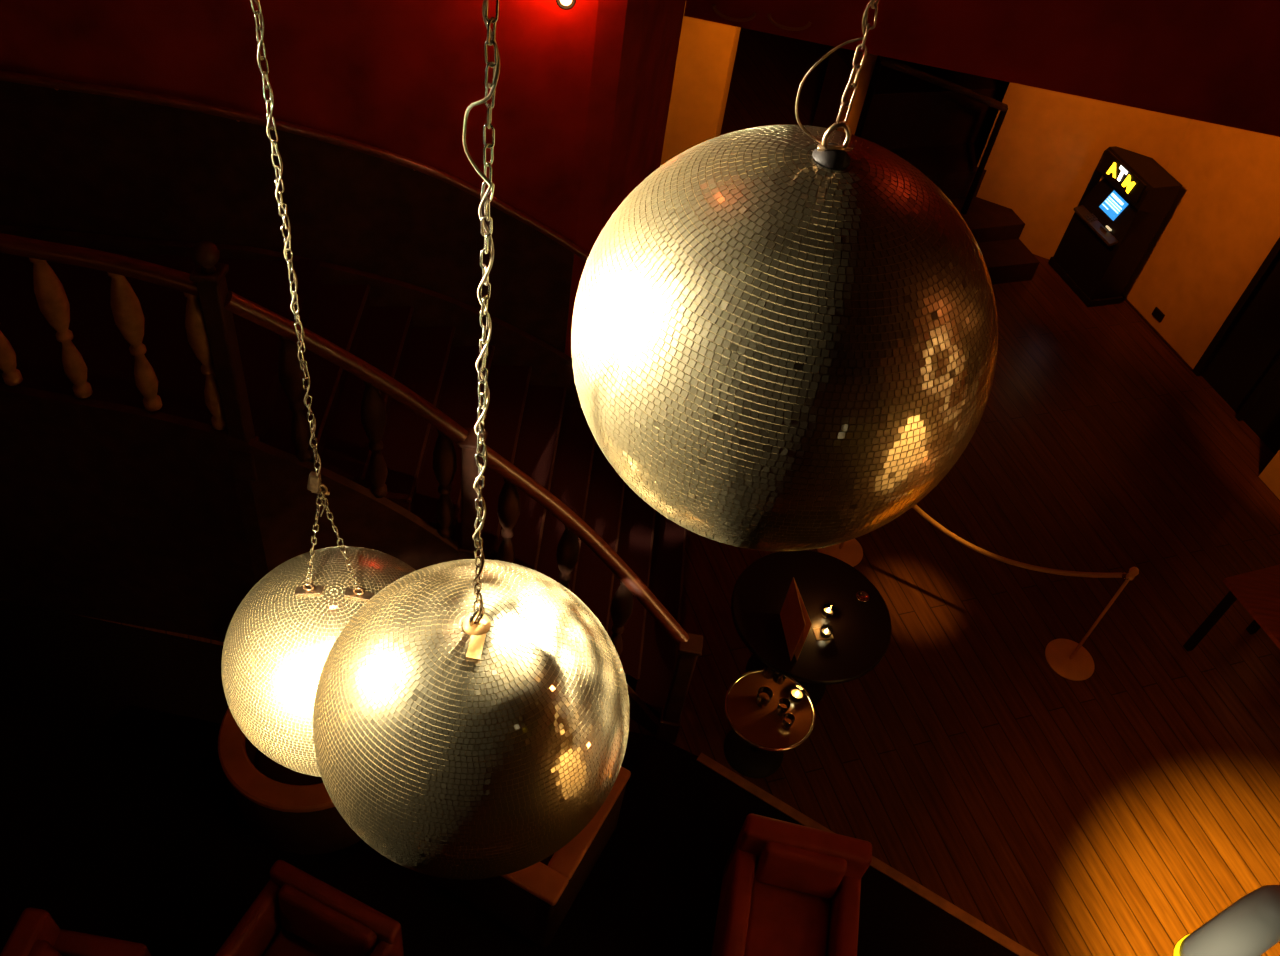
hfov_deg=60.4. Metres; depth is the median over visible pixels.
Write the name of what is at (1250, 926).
spotlight
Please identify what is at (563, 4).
wall spotlight
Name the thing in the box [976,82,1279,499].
wall
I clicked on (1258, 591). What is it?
table
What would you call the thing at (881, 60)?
stair rail
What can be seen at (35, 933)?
armchair
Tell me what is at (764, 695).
drinking glass
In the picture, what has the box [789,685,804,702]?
candle holder
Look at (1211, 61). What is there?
wall
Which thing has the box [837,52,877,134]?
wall
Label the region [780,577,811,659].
menu card
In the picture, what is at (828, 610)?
candle holder
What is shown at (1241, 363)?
door
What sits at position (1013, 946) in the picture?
trim
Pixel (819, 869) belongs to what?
cushion
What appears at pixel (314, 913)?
cushion
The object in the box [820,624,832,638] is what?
candle holder
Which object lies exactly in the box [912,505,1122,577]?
rope
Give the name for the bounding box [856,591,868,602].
ashtray
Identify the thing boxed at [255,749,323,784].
seat cushion
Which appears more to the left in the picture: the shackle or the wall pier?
the shackle
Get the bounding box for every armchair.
[0,907,151,955]
[215,860,403,955]
[711,814,871,955]
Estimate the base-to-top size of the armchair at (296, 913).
0.840 m
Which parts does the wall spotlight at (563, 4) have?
bulb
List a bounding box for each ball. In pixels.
[221,546,415,776]
[313,559,629,879]
[571,123,997,550]
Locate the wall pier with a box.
[660,1,740,165]
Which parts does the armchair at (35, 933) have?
backrest, armrest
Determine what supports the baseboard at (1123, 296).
attached to the wall at (1222, 223)
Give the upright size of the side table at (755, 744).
0.504 m
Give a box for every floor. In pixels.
[0,600,1018,955]
[69,28,1279,955]
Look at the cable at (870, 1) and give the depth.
1.59 m
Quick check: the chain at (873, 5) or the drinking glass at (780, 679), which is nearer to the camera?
the chain at (873, 5)
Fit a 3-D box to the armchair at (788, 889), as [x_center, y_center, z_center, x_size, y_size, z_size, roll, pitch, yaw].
[0.770,2.361,5.776,0.674,0.800,0.780,13,47,2]
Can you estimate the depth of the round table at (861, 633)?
6.76 m
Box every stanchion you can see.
[817,539,862,566]
[1045,567,1138,680]
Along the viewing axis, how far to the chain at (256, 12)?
2.52 m
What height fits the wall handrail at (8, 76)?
3.107 m
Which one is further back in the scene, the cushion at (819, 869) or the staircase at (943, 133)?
the staircase at (943, 133)
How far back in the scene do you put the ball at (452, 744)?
2.36 m
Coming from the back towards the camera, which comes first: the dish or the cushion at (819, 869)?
the dish
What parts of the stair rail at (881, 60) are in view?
post, rail, post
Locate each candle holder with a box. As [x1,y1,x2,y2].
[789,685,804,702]
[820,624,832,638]
[821,604,834,617]
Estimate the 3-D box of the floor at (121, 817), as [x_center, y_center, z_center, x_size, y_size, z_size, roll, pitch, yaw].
[-2.122,3.018,5.221,9.900,0.012,5.300,10,47,0]
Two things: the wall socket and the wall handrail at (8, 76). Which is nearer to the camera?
the wall handrail at (8, 76)
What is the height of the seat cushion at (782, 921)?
0.140 m
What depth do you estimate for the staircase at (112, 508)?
6.39 m
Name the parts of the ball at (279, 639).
eye plate, eye plate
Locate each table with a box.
[218,707,361,854]
[420,766,630,946]
[724,669,814,777]
[731,550,891,706]
[1183,564,1279,651]
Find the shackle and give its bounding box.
[307,472,329,494]
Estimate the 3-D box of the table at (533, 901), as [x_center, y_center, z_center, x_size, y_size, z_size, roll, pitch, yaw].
[-0.641,1.906,6.002,0.835,0.740,0.830,25,48,13]
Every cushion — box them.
[28,940,61,955]
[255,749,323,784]
[262,927,332,955]
[278,884,376,955]
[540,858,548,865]
[744,875,830,955]
[754,842,846,898]
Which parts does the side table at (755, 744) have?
glass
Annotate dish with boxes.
[813,628,833,640]
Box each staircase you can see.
[0,224,686,735]
[812,48,1039,284]
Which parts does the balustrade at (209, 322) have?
handrail, newel post, handrail, newel post, handrail, newel post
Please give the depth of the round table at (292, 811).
5.73 m
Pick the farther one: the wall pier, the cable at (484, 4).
the wall pier
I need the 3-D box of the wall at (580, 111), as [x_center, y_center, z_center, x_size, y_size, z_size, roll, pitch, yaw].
[-2.326,-2.862,5.569,6.204,7.400,1.490,-9,50,-17]
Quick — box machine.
[1048,146,1181,306]
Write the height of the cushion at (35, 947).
0.361 m
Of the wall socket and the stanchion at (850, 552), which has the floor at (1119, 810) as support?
the stanchion at (850, 552)
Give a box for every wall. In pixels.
[0,0,685,357]
[684,0,1279,136]
[837,52,877,134]
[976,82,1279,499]
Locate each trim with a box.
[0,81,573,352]
[697,753,1037,955]
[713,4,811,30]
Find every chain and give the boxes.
[250,0,360,589]
[473,0,498,610]
[836,0,878,123]
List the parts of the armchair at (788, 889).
armrest, backrest, armrest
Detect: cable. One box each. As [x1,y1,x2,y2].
[254,0,325,516]
[463,0,499,620]
[795,0,873,143]
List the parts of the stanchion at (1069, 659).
plate, post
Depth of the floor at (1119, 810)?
7.67 m
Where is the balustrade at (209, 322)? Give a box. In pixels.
[0,233,703,742]
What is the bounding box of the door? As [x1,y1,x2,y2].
[1192,237,1279,454]
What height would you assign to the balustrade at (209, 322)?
3.107 m
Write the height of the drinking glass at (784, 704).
0.100 m
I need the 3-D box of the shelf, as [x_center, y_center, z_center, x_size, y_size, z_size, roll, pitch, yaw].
[4.291,-2.378,10.358,0.100,0.050,0.600,-9,50,-17]
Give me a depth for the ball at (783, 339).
1.68 m
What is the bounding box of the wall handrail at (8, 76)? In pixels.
[0,70,588,261]
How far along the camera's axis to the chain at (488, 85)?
1.67 m
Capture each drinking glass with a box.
[756,686,772,707]
[776,672,786,684]
[776,698,790,715]
[781,713,794,729]
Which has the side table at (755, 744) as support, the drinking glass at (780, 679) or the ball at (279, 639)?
the drinking glass at (780, 679)
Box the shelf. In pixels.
[1074,205,1117,245]
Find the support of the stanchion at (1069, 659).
on the floor at (1119, 810)
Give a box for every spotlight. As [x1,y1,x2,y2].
[556,0,575,9]
[1174,885,1279,955]
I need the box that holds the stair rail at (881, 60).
[855,56,1007,213]
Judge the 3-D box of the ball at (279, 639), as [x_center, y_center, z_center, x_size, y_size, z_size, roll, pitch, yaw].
[-0.972,0.586,3.597,0.745,0.777,0.745,-3,48,-13]
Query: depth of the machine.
10.29 m
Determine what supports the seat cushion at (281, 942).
on the armchair at (296, 913)
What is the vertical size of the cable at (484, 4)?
2.452 m
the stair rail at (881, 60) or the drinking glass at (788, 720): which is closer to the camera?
the drinking glass at (788, 720)
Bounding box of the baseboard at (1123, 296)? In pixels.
[1122,294,1192,370]
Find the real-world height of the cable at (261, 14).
2.914 m
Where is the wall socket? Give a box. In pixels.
[1152,307,1164,321]

